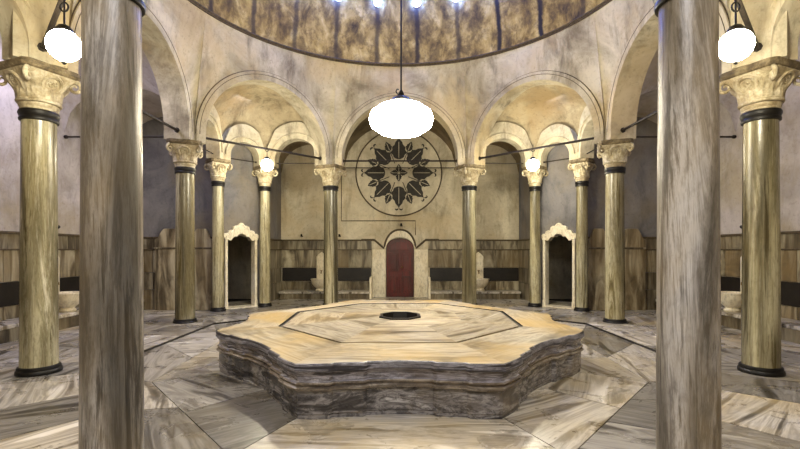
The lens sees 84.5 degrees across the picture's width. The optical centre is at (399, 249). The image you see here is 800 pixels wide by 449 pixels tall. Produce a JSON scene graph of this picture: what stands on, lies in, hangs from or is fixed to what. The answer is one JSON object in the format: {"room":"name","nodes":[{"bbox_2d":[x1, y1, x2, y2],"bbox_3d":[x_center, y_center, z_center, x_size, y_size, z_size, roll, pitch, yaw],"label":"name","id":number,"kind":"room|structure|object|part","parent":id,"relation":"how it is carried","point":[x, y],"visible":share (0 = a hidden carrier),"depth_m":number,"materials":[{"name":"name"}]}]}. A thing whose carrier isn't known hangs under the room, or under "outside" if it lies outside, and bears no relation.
{"room":"spa","nodes":[
{"label":"spa","id":0,"kind":"room"},
{"bbox_2d":[0,32,79,306],"bbox_3d":[-7.400,-1.650,6.800,0.200,6.700,16.000,0,0,0],"label":"wall","id":1,"kind":"structure","parent":0,"point":[68,150],"depth_m":8.42,"materials":[{"name":"paint"}]},
{"bbox_2d":[0,231,79,320],"bbox_3d":[-7.263,0.615,7.615,0.075,1.930,8.030,0,0,0],"label":"wall panel","id":2,"kind":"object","parent":1,"relation":"attached to","point":[68,244],"depth_m":8.32,"materials":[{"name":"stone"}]},
{"bbox_3d":[-7.263,-0.172,7.615,0.075,0.355,8.030,0,0,0],"label":"cap moulding","id":3,"kind":"part","parent":2,"relation":"part of","materials":[{"name":"stone"}]},
{"bbox_2d":[60,49,162,131],"bbox_3d":[-5.985,-3.450,7.630,2.630,1.810,8.000,0,0,0],"label":"vault","id":4,"kind":"object","parent":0,"point":[151,100],"visible":0.11,"depth_m":9.51,"materials":[{"name":"paint"}]},
{"bbox_2d":[143,117,280,302],"bbox_3d":[-5.121,-1.650,12.663,4.576,6.700,1.728,0,0,-44],"label":"wall","id":5,"kind":"structure","parent":0,"point":[241,189],"depth_m":11.63,"materials":[{"name":"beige paint"}]},
{"bbox_2d":[143,237,211,309],"bbox_3d":[-6.125,0.615,11.592,2.350,1.930,0.075,0,0,0],"label":"wall panel","id":6,"kind":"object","parent":5,"relation":"attached to","point":[148,242],"depth_m":11.60,"materials":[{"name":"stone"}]},
{"bbox_3d":[-6.125,-0.172,11.592,2.350,0.355,0.075,0,0,0],"label":"cap moulding","id":7,"kind":"part","parent":6,"relation":"part of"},
{"bbox_2d":[224,223,258,308],"bbox_3d":[-4.447,0.426,12.204,1.000,2.348,0.500,0,0,-45],"label":"door frame","id":8,"kind":"structure","parent":5,"relation":"in","point":[240,228],"depth_m":12.19,"materials":[{"name":"white stone"}]},
{"bbox_2d":[270,238,282,300],"bbox_3d":[-3.962,0.615,13.665,0.075,1.930,2.170,0,0,0],"label":"wall panel","id":9,"kind":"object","parent":5,"relation":"attached to","point":[275,244],"depth_m":14.04,"materials":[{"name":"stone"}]},
{"bbox_3d":[-3.962,-0.172,13.665,0.075,0.355,2.170,0,0,0],"label":"cap moulding","id":10,"kind":"part","parent":9,"relation":"part of","materials":[{"name":"stone"}]},
{"bbox_2d":[214,85,303,151],"bbox_3d":[-3.789,-3.355,11.419,1.376,1.620,3.869,0,0,45],"label":"vault","id":11,"kind":"object","parent":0,"point":[259,107],"visible":0.71,"depth_m":11.64,"materials":[{"name":"paint"}]},
{"bbox_2d":[279,116,519,172],"bbox_3d":[0.000,-3.450,13.550,8.000,1.810,2.500,0,0,0],"label":"vault","id":12,"kind":"object","parent":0,"point":[364,126],"visible":0.09,"depth_m":14.57,"materials":[{"name":"paint"}]},
{"bbox_2d":[346,167,453,167],"bbox_3d":[0.000,-2.670,14.300,3.800,0.064,0.064,0,0,0],"label":"rod","id":13,"kind":"object","parent":12,"relation":"attached to","point":[346,167],"visible":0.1,"depth_m":14.29,"materials":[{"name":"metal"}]},
{"bbox_2d":[0,297,799,448],"bbox_3d":[0.000,1.690,6.950,14.800,0.220,16.500,0,0,0],"label":"floor","id":14,"kind":"structure","parent":0,"point":[189,403],"depth_m":4.58,"materials":[{"name":"stone"}]},
{"bbox_2d":[0,307,78,343],"bbox_3d":[-6.965,1.430,7.855,0.570,0.300,7.310,0,0,0],"label":"bench","id":15,"kind":"object","parent":14,"relation":"on","point":[9,328],"visible":0.38,"depth_m":7.88,"materials":[{"name":"beige stone"}]},
{"bbox_3d":[-6.965,1.315,7.855,0.570,0.070,7.310,0,0,0],"label":"seat","id":16,"kind":"part","parent":15,"relation":"part of","materials":[{"name":"stone"}]},
{"bbox_2d":[58,256,78,312],"bbox_3d":[-6.930,0.642,9.150,0.630,1.276,0.600,0,0,0],"label":"basin","id":17,"kind":"object","parent":15,"relation":"on","point":[68,300],"visible":0.49,"depth_m":9.02,"materials":[{"name":"beige stone"}]},
{"bbox_3d":[-6.915,1.080,9.150,0.600,0.400,0.600,0,0,0],"label":"bowl","id":18,"kind":"part","parent":17,"relation":"part of","materials":[{"name":"white stone"}]},
{"bbox_2d":[0,56,80,377],"bbox_3d":[-4.670,-0.365,5.696,0.727,3.930,0.727,0,0,23],"label":"marble column","id":19,"kind":"structure","parent":14,"relation":"on","point":[40,88],"depth_m":5.54,"materials":[{"name":"beige stone"}]},
{"bbox_2d":[78,0,147,448],"bbox_3d":[-1.934,-0.365,2.960,0.732,3.930,0.732,0,0,-22],"label":"marble column","id":20,"kind":"structure","parent":14,"relation":"on","point":[111,265],"depth_m":2.81,"materials":[{"name":"grey stone"}]},
{"bbox_2d":[154,229,174,309],"bbox_3d":[-6.010,0.510,11.535,0.860,2.140,0.090,0,0,0],"label":"marble slab","id":21,"kind":"object","parent":14,"relation":"on","point":[164,247],"visible":0.52,"depth_m":11.51,"materials":[{"name":"beige stone"}]},
{"bbox_2d":[165,138,203,325],"bbox_3d":[-4.670,-0.350,9.564,0.720,3.960,0.720,0,0,-23],"label":"marble column","id":22,"kind":"structure","parent":14,"relation":"on","point":[185,153],"depth_m":9.39,"materials":[{"name":"beige stone"}]},
{"bbox_2d":[195,229,211,309],"bbox_3d":[-5.205,0.510,11.535,0.590,2.140,0.090,0,0,0],"label":"marble slab","id":23,"kind":"object","parent":14,"relation":"on","point":[203,242],"visible":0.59,"depth_m":11.51,"materials":[{"name":"beige stone"}]},
{"bbox_2d":[204,158,232,311],"bbox_3d":[-4.730,-0.365,11.440,0.574,3.930,0.574,0,0,-42],"label":"marble column","id":24,"kind":"structure","parent":14,"relation":"on","point":[218,168],"depth_m":11.31,"materials":[{"name":"beige stone"}]},
{"bbox_2d":[252,165,277,306],"bbox_3d":[-3.800,-0.365,12.380,0.574,3.930,0.574,0,0,42],"label":"marble column","id":25,"kind":"structure","parent":14,"relation":"on","point":[264,178],"depth_m":12.25,"materials":[{"name":"beige stone"}]},
{"bbox_2d":[279,276,372,298],"bbox_3d":[-2.408,1.230,14.450,2.985,0.700,0.600,0,0,0],"label":"bench","id":26,"kind":"object","parent":14,"relation":"on","point":[284,294],"visible":0.95,"depth_m":14.18,"materials":[{"name":"beige stone"}]},
{"bbox_2d":[311,252,323,290],"bbox_3d":[-2.620,0.702,14.430,0.600,1.276,0.630,0,0,0],"label":"basin","id":27,"kind":"object","parent":26,"relation":"on","point":[318,283],"visible":0.78,"depth_m":14.71,"materials":[{"name":"beige stone"}]},
{"bbox_3d":[-2.620,1.140,14.415,0.600,0.400,0.600,0,0,0],"label":"bowl","id":28,"kind":"part","parent":27,"relation":"part of","materials":[{"name":"white stone"}]},
{"bbox_3d":[-2.425,1.375,14.450,2.950,0.070,0.600,0,0,0],"label":"seat","id":29,"kind":"part","parent":26,"relation":"part of","materials":[{"name":"stone"}]},
{"bbox_3d":[-0.950,1.230,14.450,0.070,0.700,0.600,0,0,0],"label":"bench arm","id":30,"kind":"part","parent":26,"relation":"part of","materials":[{"name":"white stone"}]},
{"bbox_2d":[314,164,346,304],"bbox_3d":[-1.934,-0.365,12.300,0.726,3.930,0.726,0,0,23],"label":"marble column","id":31,"kind":"structure","parent":14,"relation":"on","point":[330,174],"depth_m":12.13,"materials":[{"name":"beige stone"}]},
{"bbox_2d":[216,300,583,418],"bbox_3d":[0.000,1.340,6.860,5.050,0.560,5.400,0,0,0],"label":"platform","id":32,"kind":"object","parent":14,"relation":"on","point":[351,358],"visible":1,"depth_m":4.92,"materials":[{"name":"beige stone"}]},
{"bbox_3d":[0.000,1.308,6.860,5.035,0.085,5.384,0,0,0],"label":"moulding","id":33,"kind":"part","parent":32,"relation":"part of","materials":[{"name":"stone"}]},
{"bbox_3d":[0.000,1.120,6.860,5.051,0.080,5.400,0,0,0],"label":"edge moulding","id":34,"kind":"part","parent":32,"relation":"part of","materials":[{"name":"stone"}]},
{"bbox_3d":[0.010,1.092,7.030,3.498,0.016,3.720,0,0,0],"label":"panel","id":35,"kind":"part","parent":32,"relation":"part of","materials":[{"name":"stone"}]},
{"bbox_2d":[453,164,485,304],"bbox_3d":[1.934,-0.365,12.300,0.726,3.930,0.726,0,0,-23],"label":"marble column","id":36,"kind":"structure","parent":14,"relation":"on","point":[468,174],"depth_m":12.13,"materials":[{"name":"beige stone"}]},
{"bbox_2d":[427,276,520,298],"bbox_3d":[2.408,1.230,14.450,2.985,0.700,0.600,0,0,0],"label":"bench","id":37,"kind":"object","parent":14,"relation":"on","point":[431,294],"visible":0.97,"depth_m":14.18,"materials":[{"name":"beige stone"}]},
{"bbox_3d":[0.950,1.230,14.450,0.070,0.700,0.600,0,0,0],"label":"bench arm","id":38,"kind":"part","parent":37,"relation":"part of","materials":[{"name":"white stone"}]},
{"bbox_3d":[2.425,1.375,14.450,2.950,0.070,0.600,0,0,0],"label":"seat","id":39,"kind":"part","parent":37,"relation":"part of","materials":[{"name":"stone"}]},
{"bbox_2d":[476,252,488,290],"bbox_3d":[2.620,0.702,14.430,0.600,1.276,0.630,0,0,0],"label":"basin","id":40,"kind":"object","parent":37,"relation":"on","point":[481,283],"visible":0.77,"depth_m":14.71,"materials":[{"name":"beige stone"}]},
{"bbox_3d":[2.620,1.140,14.415,0.600,0.400,0.600,0,0,0],"label":"bowl","id":41,"kind":"part","parent":40,"relation":"part of","materials":[{"name":"white stone"}]},
{"bbox_2d":[522,165,547,306],"bbox_3d":[3.800,-0.365,12.380,0.574,3.930,0.574,0,0,-42],"label":"marble column","id":42,"kind":"structure","parent":14,"relation":"on","point":[535,178],"depth_m":12.25,"materials":[{"name":"beige stone"}]},
{"bbox_2d":[567,158,595,311],"bbox_3d":[4.730,-0.365,11.440,0.574,3.930,0.574,0,0,42],"label":"marble column","id":43,"kind":"structure","parent":14,"relation":"on","point":[581,168],"depth_m":11.31,"materials":[{"name":"beige stone"}]},
{"bbox_2d":[588,229,604,309],"bbox_3d":[5.205,0.510,11.535,0.590,2.140,0.090,0,0,0],"label":"marble slab","id":44,"kind":"object","parent":14,"relation":"on","point":[596,242],"visible":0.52,"depth_m":11.51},
{"bbox_2d":[596,138,634,325],"bbox_3d":[4.670,-0.350,9.564,0.720,3.960,0.720,0,0,23],"label":"marble column","id":45,"kind":"structure","parent":14,"relation":"on","point":[614,153],"depth_m":9.39,"materials":[{"name":"beige stone"}]},
{"bbox_2d":[625,229,645,309],"bbox_3d":[6.070,0.510,11.535,0.740,2.140,0.090,0,0,0],"label":"marble slab","id":46,"kind":"object","parent":14,"relation":"on","point":[635,247],"visible":0.59,"depth_m":11.51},
{"bbox_2d":[652,0,721,448],"bbox_3d":[1.934,-0.365,2.960,0.732,3.930,0.732,0,0,16],"label":"marble column","id":47,"kind":"structure","parent":14,"relation":"on","point":[688,274],"depth_m":2.81,"materials":[{"name":"grey stone"}]},
{"bbox_2d":[719,56,799,377],"bbox_3d":[4.670,-0.365,5.696,0.727,3.930,0.727,0,0,-23],"label":"marble column","id":48,"kind":"structure","parent":14,"relation":"on","point":[759,88],"depth_m":5.54,"materials":[{"name":"beige stone"}]},
{"bbox_2d":[721,307,799,343],"bbox_3d":[6.965,1.430,7.855,0.570,0.300,7.310,0,0,0],"label":"bench","id":49,"kind":"object","parent":14,"relation":"on","point":[790,328],"visible":0.38,"depth_m":7.88,"materials":[{"name":"beige stone"}]},
{"bbox_2d":[721,256,741,312],"bbox_3d":[6.930,0.642,9.150,0.630,1.276,0.600,0,0,0],"label":"basin","id":50,"kind":"object","parent":49,"relation":"on","point":[731,300],"visible":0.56,"depth_m":9.02,"materials":[{"name":"beige stone"}]},
{"bbox_3d":[6.915,1.080,9.150,0.600,0.400,0.600,0,0,0],"label":"bowl","id":51,"kind":"part","parent":50,"relation":"part of","materials":[{"name":"white stone"}]},
{"bbox_3d":[6.965,1.315,7.855,0.570,0.070,7.310,0,0,0],"label":"seat","id":52,"kind":"part","parent":49,"relation":"part of","materials":[{"name":"stone"}]},
{"bbox_2d":[0,0,799,167],"bbox_3d":[0.000,-3.703,7.630,11.757,2.755,11.760,0,0,0],"label":"arches","id":53,"kind":"structure","parent":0,"point":[193,57],"depth_m":10.02,"materials":[{"name":"beige paint"}]},
{"bbox_2d":[37,0,80,64],"bbox_3d":[-3.302,-2.195,4.328,2.391,0.743,2.391,0,0,0],"label":"lamp","id":54,"kind":"object","parent":53,"relation":"attached to","point":[61,42],"depth_m":4.28,"materials":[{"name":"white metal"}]},
{"bbox_3d":[-3.302,-2.510,4.328,3.269,0.112,0.112,0,0,45],"label":"tie rod","id":55,"kind":"part","parent":54,"relation":"part of","materials":[{"name":"black metal"}]},
{"bbox_3d":[-3.302,-2.010,4.328,0.300,0.300,0.300,0,0,0],"label":"globe","id":56,"kind":"part","parent":54,"relation":"part of","materials":[{"name":"white glass"}]},
{"bbox_2d":[63,135,163,138],"bbox_3d":[-6.095,-2.460,9.564,2.410,0.080,0.080,0,0,0],"label":"rod","id":57,"kind":"object","parent":53,"relation":"attached to","point":[64,136],"visible":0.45,"depth_m":9.54,"materials":[{"name":"metal"}]},
{"bbox_2d":[80,76,179,132],"bbox_3d":[-4.670,-2.510,7.630,0.112,0.112,3.269,0,0,0],"label":"rod","id":58,"kind":"object","parent":53,"relation":"attached to","point":[176,129],"visible":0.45,"depth_m":8.57,"materials":[{"name":"metal"}]},
{"bbox_2d":[206,137,321,172],"bbox_3d":[-3.302,-2.272,10.932,2.391,0.697,2.391,0,0,0],"label":"lamp","id":59,"kind":"object","parent":53,"relation":"attached to","point":[266,164],"depth_m":10.83,"materials":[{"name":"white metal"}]},
{"bbox_3d":[-3.302,-2.510,10.932,0.112,0.112,3.269,0,0,45],"label":"tie rod","id":60,"kind":"part","parent":59,"relation":"part of","materials":[{"name":"black metal"}]},
{"bbox_3d":[-3.302,-2.110,10.932,0.300,0.300,0.300,0,0,0],"label":"globe","id":61,"kind":"part","parent":59,"relation":"part of","materials":[{"name":"white glass"}]},
{"bbox_2d":[276,163,314,163],"bbox_3d":[-2.867,-2.430,12.340,1.427,0.056,0.056,0,0,2],"label":"rod","id":62,"kind":"object","parent":53,"relation":"attached to","point":[276,163],"visible":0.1,"depth_m":12.33,"materials":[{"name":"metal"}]},
{"bbox_2d":[188,0,611,66],"bbox_3d":[0.000,-5.075,7.630,8.940,0.090,8.940,0,0,0],"label":"trim","id":63,"kind":"structure","parent":53,"relation":"attached to","point":[193,2],"depth_m":10.99,"materials":[{"name":"brown stone"}]},
{"bbox_2d":[343,159,456,162],"bbox_3d":[0.000,-2.490,12.300,3.269,0.096,0.096,0,0,0],"label":"rod","id":64,"kind":"object","parent":53,"relation":"attached to","point":[343,159],"visible":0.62,"depth_m":12.28,"materials":[{"name":"metal"}]},
{"bbox_2d":[485,163,523,163],"bbox_3d":[2.867,-2.430,12.340,1.427,0.056,0.056,0,0,-2],"label":"rod","id":65,"kind":"object","parent":53,"relation":"attached to","point":[485,163],"visible":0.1,"depth_m":12.33,"materials":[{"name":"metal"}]},
{"bbox_2d":[478,137,593,172],"bbox_3d":[3.302,-2.272,10.932,2.391,0.697,2.391,0,0,0],"label":"lamp","id":66,"kind":"object","parent":53,"relation":"attached to","point":[532,164],"depth_m":10.83,"materials":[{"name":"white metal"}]},
{"bbox_3d":[3.302,-2.110,10.932,0.300,0.300,0.300,0,0,0],"label":"globe","id":67,"kind":"part","parent":66,"relation":"part of","materials":[{"name":"white glass"}]},
{"bbox_3d":[3.302,-2.510,10.932,3.269,0.112,0.112,0,0,45],"label":"tie rod","id":68,"kind":"part","parent":66,"relation":"part of","materials":[{"name":"black metal"}]},
{"bbox_2d":[620,76,719,132],"bbox_3d":[4.670,-2.510,7.630,0.112,0.112,3.269,0,0,0],"label":"rod","id":69,"kind":"object","parent":53,"relation":"attached to","point":[623,129],"visible":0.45,"depth_m":8.57,"materials":[{"name":"metal"}]},
{"bbox_2d":[636,135,735,138],"bbox_3d":[6.095,-2.460,9.564,2.410,0.080,0.080,0,0,0],"label":"rod","id":70,"kind":"object","parent":53,"relation":"attached to","point":[732,136],"visible":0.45,"depth_m":9.54,"materials":[{"name":"metal"}]},
{"bbox_2d":[719,0,762,64],"bbox_3d":[3.302,-2.195,4.328,2.391,0.743,2.391,0,0,0],"label":"lamp","id":71,"kind":"object","parent":53,"relation":"attached to","point":[738,42],"depth_m":4.28,"materials":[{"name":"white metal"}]},
{"bbox_3d":[3.302,-2.010,4.328,0.300,0.300,0.300,0,0,0],"label":"globe","id":72,"kind":"part","parent":71,"relation":"part of","materials":[{"name":"white glass"}]},
{"bbox_3d":[3.302,-2.510,4.328,0.112,0.112,3.269,0,0,45],"label":"tie rod","id":73,"kind":"part","parent":71,"relation":"part of","materials":[{"name":"black metal"}]},
{"bbox_2d":[195,0,604,62],"bbox_3d":[0.000,-7.305,7.630,8.900,4.450,8.900,0,0,0],"label":"ceiling","id":74,"kind":"structure","parent":0,"point":[357,30],"depth_m":11.53,"materials":[{"name":"paint"}]},
{"bbox_2d":[373,0,381,6],"bbox_3d":[-0.593,-6.622,11.742,0.250,0.241,0.134,0,0,-8],"label":"window","id":75,"kind":"structure","parent":74,"relation":"attached to","point":[377,3],"depth_m":11.73,"materials":[{"name":"glass"}]},
{"bbox_3d":[-0.589,-6.608,11.719,0.180,0.180,0.081,0,20,-8],"label":"glass","id":76,"kind":"part","parent":75,"relation":"part of","materials":[{"name":"white glass"}]},
{"bbox_2d":[369,0,432,137],"bbox_3d":[0.020,-5.735,7.630,1.120,7.550,1.120,0,0,0],"label":"pendant lamp","id":77,"kind":"object","parent":74,"relation":"hanging from","point":[399,117],"visible":1,"depth_m":7.28,"materials":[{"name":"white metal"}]},
{"bbox_3d":[0.020,-6.080,7.630,0.030,6.860,0.030,0,0,-22],"label":"rod","id":78,"kind":"part","parent":77,"relation":"part of","materials":[{"name":"black metal"}]},
{"bbox_3d":[0.020,-2.245,7.630,1.120,0.570,1.120,0,0,0],"label":"lamp shade","id":79,"kind":"part","parent":77,"relation":"part of","materials":[{"name":"white glass"}]},
{"bbox_2d":[412,0,420,7],"bbox_3d":[0.449,-6.622,11.760,0.250,0.241,0.134,0,0,6],"label":"window","id":80,"kind":"structure","parent":74,"relation":"attached to","point":[416,3],"depth_m":11.76,"materials":[{"name":"glass"}]},
{"bbox_3d":[0.446,-6.608,11.737,0.180,0.180,0.081,0,20,6],"label":"glass","id":81,"kind":"part","parent":80,"relation":"part of","materials":[{"name":"white glass"}]},
{"bbox_2d":[228,129,571,298],"bbox_3d":[0.000,-1.650,14.925,15.000,6.700,0.250,0,0,0],"label":"wall","id":82,"kind":"structure","parent":0,"point":[302,193],"depth_m":14.80,"materials":[{"name":"beige paint"}]},
{"bbox_2d":[281,240,371,290],"bbox_3d":[-2.475,0.615,14.762,3.050,1.930,0.075,0,0,0],"label":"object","id":83,"kind":"structure","parent":82,"relation":"attached to","point":[298,257],"depth_m":14.77,"materials":[{"name":"stone"}]},
{"bbox_3d":[-2.475,-0.172,14.762,3.050,0.355,0.075,0,0,0],"label":"cap moulding","id":84,"kind":"part","parent":83,"relation":"part of","materials":[{"name":"beige stone"}]},
{"bbox_2d":[341,176,415,234],"bbox_3d":[-0.725,-1.625,14.795,2.521,2.250,0.036,0,0,0],"label":"trim","id":85,"kind":"structure","parent":82,"relation":"attached to","point":[341,176],"depth_m":14.78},
{"bbox_2d":[372,249,385,296],"bbox_3d":[-0.705,0.790,14.775,0.450,1.620,0.090,0,0,0],"label":"trim","id":86,"kind":"structure","parent":82,"relation":"attached to","point":[378,255],"depth_m":14.73,"materials":[{"name":"white stone"}]},
{"bbox_2d":[355,134,441,215],"bbox_3d":[-0.040,-2.590,14.779,2.924,2.924,0.062,0,0,0],"label":"wall medallion","id":87,"kind":"object","parent":82,"relation":"attached to","point":[390,191],"visible":0.91,"depth_m":14.77,"materials":[{"name":"paint"}]},
{"bbox_2d":[386,239,413,296],"bbox_3d":[0.000,0.595,14.885,0.920,1.970,0.150,0,0,0],"label":"door","id":88,"kind":"structure","parent":82,"relation":"in","point":[399,252],"depth_m":14.89,"materials":[{"name":"red paint"}]},
{"bbox_3d":[-0.215,0.400,14.889,0.330,0.640,0.042,0,0,0],"label":"panel","id":89,"kind":"part","parent":88,"relation":"part of","materials":[{"name":"red paint"}]},
{"bbox_3d":[-0.215,1.165,14.889,0.330,0.570,0.042,0,0,0],"label":"panel","id":90,"kind":"part","parent":88,"relation":"part of","materials":[{"name":"red paint"}]},
{"bbox_3d":[0.000,-0.140,14.895,0.620,0.280,0.030,0,0,0],"label":"panel","id":91,"kind":"part","parent":88,"relation":"part of","materials":[{"name":"red paint"}]},
{"bbox_3d":[0.215,0.400,14.889,0.330,0.640,0.042,0,0,0],"label":"panel","id":92,"kind":"part","parent":88,"relation":"part of","materials":[{"name":"red paint"}]},
{"bbox_3d":[0.215,1.165,14.889,0.330,0.570,0.042,0,0,0],"label":"panel","id":93,"kind":"part","parent":88,"relation":"part of","materials":[{"name":"red paint"}]},
{"bbox_2d":[361,229,438,248],"bbox_3d":[0.000,-0.371,14.780,2.600,0.689,0.070,0,0,0],"label":"trim","id":94,"kind":"structure","parent":82,"relation":"attached to","point":[391,232],"depth_m":14.75,"materials":[{"name":"stone"}]},
{"bbox_2d":[385,231,414,247],"bbox_3d":[0.000,-0.370,14.770,1.080,0.620,0.001,0,0,0],"label":"trim","id":95,"kind":"structure","parent":82,"relation":"attached to","point":[395,234],"depth_m":14.77,"materials":[{"name":"white stone"}]},
{"bbox_2d":[414,249,427,296],"bbox_3d":[0.705,0.790,14.775,0.450,1.620,0.090,0,0,0],"label":"trim","id":96,"kind":"structure","parent":82,"relation":"attached to","point":[420,255],"depth_m":14.73,"materials":[{"name":"white stone"}]},
{"bbox_2d":[428,240,518,290],"bbox_3d":[2.475,0.615,14.762,3.050,1.930,0.075,0,0,0],"label":"wainscot","id":97,"kind":"structure","parent":82,"relation":"attached to","point":[500,257],"depth_m":14.77,"materials":[{"name":"stone"}]},
{"bbox_3d":[2.475,-0.172,14.762,3.050,0.355,0.075,0,0,0],"label":"cap moulding","id":98,"kind":"part","parent":97,"relation":"part of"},
{"bbox_2d":[496,85,585,151],"bbox_3d":[3.789,-3.355,11.419,3.869,1.620,1.376,0,0,45],"label":"vault","id":99,"kind":"object","parent":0,"point":[540,107],"visible":0.74,"depth_m":11.64,"materials":[{"name":"paint"}]},
{"bbox_2d":[519,117,656,302],"bbox_3d":[5.121,-1.650,12.663,4.576,6.700,1.728,0,0,44],"label":"wall","id":100,"kind":"structure","parent":0,"point":[558,189],"depth_m":11.63,"materials":[{"name":"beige paint"}]},
{"bbox_2d":[517,238,529,300],"bbox_3d":[3.962,0.615,13.665,0.075,1.930,2.170,0,0,0],"label":"wall panel","id":101,"kind":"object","parent":100,"relation":"attached to","point":[523,244],"depth_m":14.04,"materials":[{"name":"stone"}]},
{"bbox_3d":[3.962,-0.172,13.665,0.075,0.355,2.170,0,0,0],"label":"cap moulding","id":102,"kind":"part","parent":101,"relation":"part of","materials":[{"name":"beige stone"}]},
{"bbox_2d":[541,223,575,308],"bbox_3d":[4.447,0.426,12.204,1.000,2.348,0.500,0,0,45],"label":"door frame","id":103,"kind":"structure","parent":100,"relation":"in","point":[558,228],"depth_m":12.19,"materials":[{"name":"white stone"}]},
{"bbox_2d":[588,237,656,309],"bbox_3d":[6.125,0.615,11.592,2.350,1.930,0.075,0,0,0],"label":"wall paneling","id":104,"kind":"structure","parent":100,"relation":"attached to","point":[650,242],"depth_m":11.60,"materials":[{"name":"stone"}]},
{"bbox_3d":[6.125,-0.172,11.592,2.350,0.355,0.075,0,0,0],"label":"cap moulding","id":105,"kind":"part","parent":104,"relation":"part of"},
{"bbox_2d":[637,49,739,131],"bbox_3d":[5.985,-3.450,7.630,2.630,1.810,8.000,0,0,0],"label":"vault","id":106,"kind":"object","parent":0,"point":[648,100],"visible":0.12,"depth_m":9.51,"materials":[{"name":"paint"}]},
{"bbox_2d":[720,32,799,306],"bbox_3d":[7.400,-1.650,6.800,0.200,6.700,16.000,0,0,0],"label":"wall","id":107,"kind":"structure","parent":0,"point":[731,150],"depth_m":8.44,"materials":[{"name":"paint"}]},
{"bbox_2d":[721,231,799,320],"bbox_3d":[7.263,0.615,7.615,0.075,1.930,8.030,0,0,0],"label":"wall paneling","id":108,"kind":"structure","parent":107,"relation":"attached to","point":[731,244],"depth_m":8.32,"materials":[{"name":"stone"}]},
{"bbox_3d":[7.263,-0.172,7.615,0.075,0.355,8.030,0,0,0],"label":"cap moulding","id":109,"kind":"part","parent":108,"relation":"part of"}
]}

